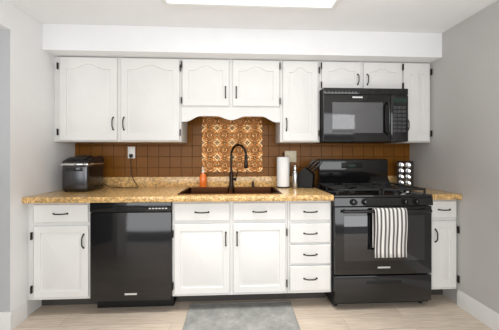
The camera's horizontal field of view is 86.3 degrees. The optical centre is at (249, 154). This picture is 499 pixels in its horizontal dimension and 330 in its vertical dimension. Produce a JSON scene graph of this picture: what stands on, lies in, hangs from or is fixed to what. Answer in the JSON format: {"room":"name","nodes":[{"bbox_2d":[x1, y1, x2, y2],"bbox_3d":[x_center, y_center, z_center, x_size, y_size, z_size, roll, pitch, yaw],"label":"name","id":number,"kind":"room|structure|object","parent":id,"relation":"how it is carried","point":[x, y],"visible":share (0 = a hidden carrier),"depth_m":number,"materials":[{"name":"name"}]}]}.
{"room":"kitchen","nodes":[
{"label":"kitchen","id":0,"kind":"room"},
{"bbox_2d":[0,0,74,315],"bbox_3d":[-1.689,0.074,1.426,0.120,2.262,2.300,0,0,-3],"label":"wall","id":1,"kind":"structure","parent":0,"point":[33,155],"depth_m":1.93,"materials":[{"name":"white paint"}]},
{"bbox_2d":[0,301,26,329],"bbox_3d":[-1.727,1.143,2.170,0.149,0.125,0.710,0,0,-3],"label":"baseboard","id":2,"kind":"structure","parent":1,"relation":"attached to","point":[13,318],"depth_m":1.84,"materials":[{"name":"white wood"}]},
{"bbox_2d":[42,24,441,62],"bbox_3d":[-0.009,-0.952,2.442,3.339,0.210,0.440,0,0,-3],"label":"soffit","id":3,"kind":"structure","parent":0,"point":[79,40],"depth_m":2.23,"materials":[{"name":"white paint"}]},
{"bbox_2d":[319,61,403,90],"bbox_3d":[1.006,-0.715,2.534,0.761,0.260,0.340,0,0,-3],"label":"upper cabinet","id":4,"kind":"object","parent":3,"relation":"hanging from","point":[333,74],"visible":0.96,"depth_m":2.40,"materials":[{"name":"white paint"}]},
{"bbox_2d":[318,88,407,143],"bbox_3d":[1.010,-0.350,2.489,0.754,0.466,0.427,0,0,-3],"label":"microwave","id":5,"kind":"object","parent":4,"relation":"attached to","point":[366,115],"visible":1,"depth_m":2.31,"materials":[{"name":"black"}]},
{"bbox_2d":[8,0,496,32],"bbox_3d":[-0.571,-1.097,0.892,4.950,0.080,3.720,0,0,-3],"label":"ceiling","id":6,"kind":"structure","parent":0,"point":[427,16],"depth_m":2.02,"materials":[{"name":"white paint"}]},
{"bbox_2d":[161,0,340,9],"bbox_3d":[0.022,-1.042,1.533,1.200,0.030,0.660,0,0,-3],"label":"ceiling light panel","id":7,"kind":"object","parent":6,"relation":"attached to","point":[304,4],"visible":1,"depth_m":1.82,"materials":[{"name":"white plastic"}]},
{"bbox_2d":[13,294,492,329],"bbox_3d":[-0.571,1.230,0.892,4.950,0.050,3.720,0,0,-3],"label":"floor","id":8,"kind":"structure","parent":0,"point":[439,312],"depth_m":1.99,"materials":[{"name":"brown wood"}]},
{"bbox_2d":[28,203,96,305],"bbox_3d":[-1.441,0.778,2.254,0.458,0.854,0.608,0,0,-3],"label":"base cabinet","id":9,"kind":"object","parent":8,"relation":"on","point":[58,253],"visible":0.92,"depth_m":1.99,"materials":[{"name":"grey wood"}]},
{"bbox_2d":[90,202,176,307],"bbox_3d":[-0.909,0.779,2.281,0.600,0.851,0.601,0,0,-3],"label":"dishwasher","id":10,"kind":"object","parent":8,"relation":"on","point":[130,254],"visible":0.94,"depth_m":2.01,"materials":[{"name":"black metal"}]},
{"bbox_2d":[172,201,287,301],"bbox_3d":[-0.161,0.778,2.319,0.890,0.854,0.608,0,0,-3],"label":"base cabinet","id":11,"kind":"object","parent":8,"relation":"on","point":[225,251],"visible":0.98,"depth_m":2.05,"materials":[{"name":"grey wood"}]},
{"bbox_2d":[22,176,333,202],"bbox_3d":[-0.518,0.282,2.308,2.307,0.139,0.638,0,0,-3],"label":"countertop","id":12,"kind":"structure","parent":11,"relation":"on","point":[158,189],"depth_m":2.14,"materials":[{"name":"beige stone"}]},
{"bbox_2d":[61,154,137,191],"bbox_3d":[-1.312,0.151,2.398,0.528,0.318,0.366,0,0,-3],"label":"ice maker","id":13,"kind":"object","parent":12,"relation":"on","point":[82,173],"visible":1,"depth_m":2.22,"materials":[{"name":"metal"}]},
{"bbox_2d":[199,167,206,186],"bbox_3d":[-0.444,0.213,2.546,0.070,0.193,0.070,0,0,-3],"label":"soap bottle","id":14,"kind":"object","parent":12,"relation":"on","point":[203,180],"visible":0.88,"depth_m":2.52,"materials":[{"name":"orange plastic"}]},
{"bbox_2d":[178,187,281,194],"bbox_3d":[-0.162,0.404,2.315,0.824,0.199,0.434,0,0,-3],"label":"sink","id":15,"kind":"object","parent":12,"relation":"in","point":[229,190],"visible":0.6,"depth_m":2.50,"materials":[{"name":"brown metal"}]},
{"bbox_2d":[228,144,247,186],"bbox_3d":[-0.110,0.101,2.513,0.185,0.416,0.180,0,0,-3],"label":"faucet","id":16,"kind":"object","parent":12,"relation":"on","point":[231,180],"visible":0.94,"depth_m":2.55,"materials":[{"name":"black metal"}]},
{"bbox_2d":[276,153,289,187],"bbox_3d":[0.323,0.143,2.555,0.140,0.333,0.140,0,0,-3],"label":"paper towel holder","id":17,"kind":"object","parent":12,"relation":"on","point":[283,171],"visible":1,"depth_m":2.50,"materials":[{"name":"white paper"}]},
{"bbox_2d":[293,165,297,188],"bbox_3d":[0.424,0.203,2.470,0.046,0.212,0.046,0,0,-3],"label":"bottle","id":18,"kind":"object","parent":12,"relation":"on","point":[295,180],"visible":0.98,"depth_m":2.45,"materials":[{"name":"silver metal"}]},
{"bbox_2d":[292,159,322,187],"bbox_3d":[0.554,0.174,2.532,0.270,0.271,0.110,0,0,25],"label":"knife block","id":19,"kind":"object","parent":12,"relation":"on","point":[306,177],"visible":1,"depth_m":2.49,"materials":[{"name":"black"}]},
{"bbox_2d":[182,301,300,329],"bbox_3d":[-0.054,1.200,1.810,0.812,0.009,0.707,0,0,-3],"label":"rug","id":20,"kind":"object","parent":8,"relation":"on","point":[275,315],"visible":1,"depth_m":1.97,"materials":[{"name":"grey fabric"}]},
{"bbox_2d":[284,201,330,298],"bbox_3d":[0.460,0.778,2.350,0.348,0.854,0.608,0,0,-3],"label":"base cabinet","id":21,"kind":"object","parent":8,"relation":"on","point":[309,250],"visible":0.75,"depth_m":2.08,"materials":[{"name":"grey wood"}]},
{"bbox_2d":[314,159,432,305],"bbox_3d":[1.031,0.623,2.342,0.788,1.165,0.677,0,0,-3],"label":"range","id":22,"kind":"object","parent":8,"relation":"on","point":[359,189],"visible":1,"depth_m":2.08,"materials":[{"name":"black metal"}]},
{"bbox_2d":[372,208,407,257],"bbox_3d":[1.062,0.586,2.013,0.246,0.369,0.057,0,0,-3],"label":"hanging towel","id":23,"kind":"object","parent":22,"relation":"hanging from","point":[389,231],"visible":1,"depth_m":1.99,"materials":[{"name":"white fabric"}]},
{"bbox_2d":[429,200,459,294],"bbox_3d":[1.545,0.778,2.405,0.239,0.854,0.608,0,0,-3],"label":"base cabinet","id":24,"kind":"object","parent":8,"relation":"on","point":[443,274],"visible":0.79,"depth_m":2.13,"materials":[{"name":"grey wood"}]},
{"bbox_2d":[388,176,461,199],"bbox_3d":[1.544,0.282,2.413,0.240,0.139,0.638,0,0,-3],"label":"countertop","id":25,"kind":"structure","parent":24,"relation":"on","point":[439,195],"depth_m":2.14,"materials":[{"name":"beige stone"}]},
{"bbox_2d":[397,161,412,185],"bbox_3d":[1.521,0.184,2.601,0.124,0.250,0.124,0,0,39],"label":"spice rack","id":26,"kind":"object","parent":25,"relation":"on","point":[407,176],"visible":0.9,"depth_m":2.56,"materials":[{"name":"black"}]},
{"bbox_2d":[409,0,498,313],"bbox_3d":[1.766,0.074,1.601,0.120,2.262,2.300,0,0,-3],"label":"wall","id":27,"kind":"structure","parent":0,"point":[459,153],"depth_m":2.03,"materials":[{"name":"grey paint"}]},
{"bbox_2d":[457,290,498,329],"bbox_3d":[1.714,1.143,1.297,0.014,0.125,1.678,0,0,-3],"label":"baseboard","id":28,"kind":"structure","parent":27,"relation":"attached to","point":[485,315],"depth_m":1.95,"materials":[{"name":"white wood"}]},
{"bbox_3d":[-0.662,0.074,2.690,4.950,2.262,0.120,0,0,-3],"label":"wall","id":29,"kind":"structure","parent":0,"visible":0},
{"bbox_2d":[54,56,186,142],"bbox_3d":[-1.141,-0.480,2.425,1.075,0.730,0.340,0,0,-3],"label":"upper cabinet","id":30,"kind":"object","parent":29,"relation":"attached to","point":[113,100],"visible":1,"depth_m":2.29,"materials":[{"name":"white paint"}]},
{"bbox_2d":[181,59,280,122],"bbox_3d":[-0.168,-0.569,2.474,0.871,0.553,0.340,0,0,-3],"label":"upper cabinet","id":31,"kind":"object","parent":29,"relation":"attached to","point":[230,89],"visible":1,"depth_m":2.34,"materials":[{"name":"white paint"}]},
{"bbox_2d":[75,116,408,185],"bbox_3d":[-0.019,-0.088,2.658,3.338,0.867,0.008,0,0,-3],"label":"tile backsplash","id":32,"kind":"structure","parent":29,"relation":"attached to","point":[167,160],"depth_m":2.63,"materials":[{"name":"brown tile"}]},
{"bbox_2d":[128,147,134,157],"bbox_3d":[-1.151,-0.025,2.592,0.070,0.115,0.007,0,0,-3],"label":"electrical outlet","id":33,"kind":"object","parent":32,"relation":"attached to","point":[131,150],"visible":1,"depth_m":2.59,"materials":[{"name":"white plastic"}]},
{"bbox_2d":[202,116,261,171],"bbox_3d":[-0.171,-0.123,2.639,0.598,0.584,0.013,0,0,-3],"label":"panel","id":34,"kind":"object","parent":32,"relation":"attached to","point":[221,137],"visible":0.77,"depth_m":2.64,"materials":[{"name":"brown tile"}]},
{"bbox_2d":[285,151,295,161],"bbox_3d":[0.414,0.015,2.667,0.116,0.115,0.016,0,0,-3],"label":"switch plate","id":35,"kind":"object","parent":32,"relation":"attached to","point":[291,155],"visible":0.81,"depth_m":2.67,"materials":[{"name":"beige plastic"}]},
{"bbox_2d":[275,61,319,143],"bbox_3d":[0.446,-0.480,2.506,0.357,0.730,0.340,0,0,-3],"label":"upper cabinet","id":36,"kind":"object","parent":29,"relation":"attached to","point":[299,104],"visible":0.98,"depth_m":2.37,"materials":[{"name":"white paint"}]},
{"bbox_2d":[384,63,431,143],"bbox_3d":[1.521,-0.480,2.560,0.271,0.730,0.340,0,0,-3],"label":"upper cabinet","id":37,"kind":"object","parent":29,"relation":"attached to","point":[416,79],"visible":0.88,"depth_m":2.42,"materials":[{"name":"white paint"}]}
]}

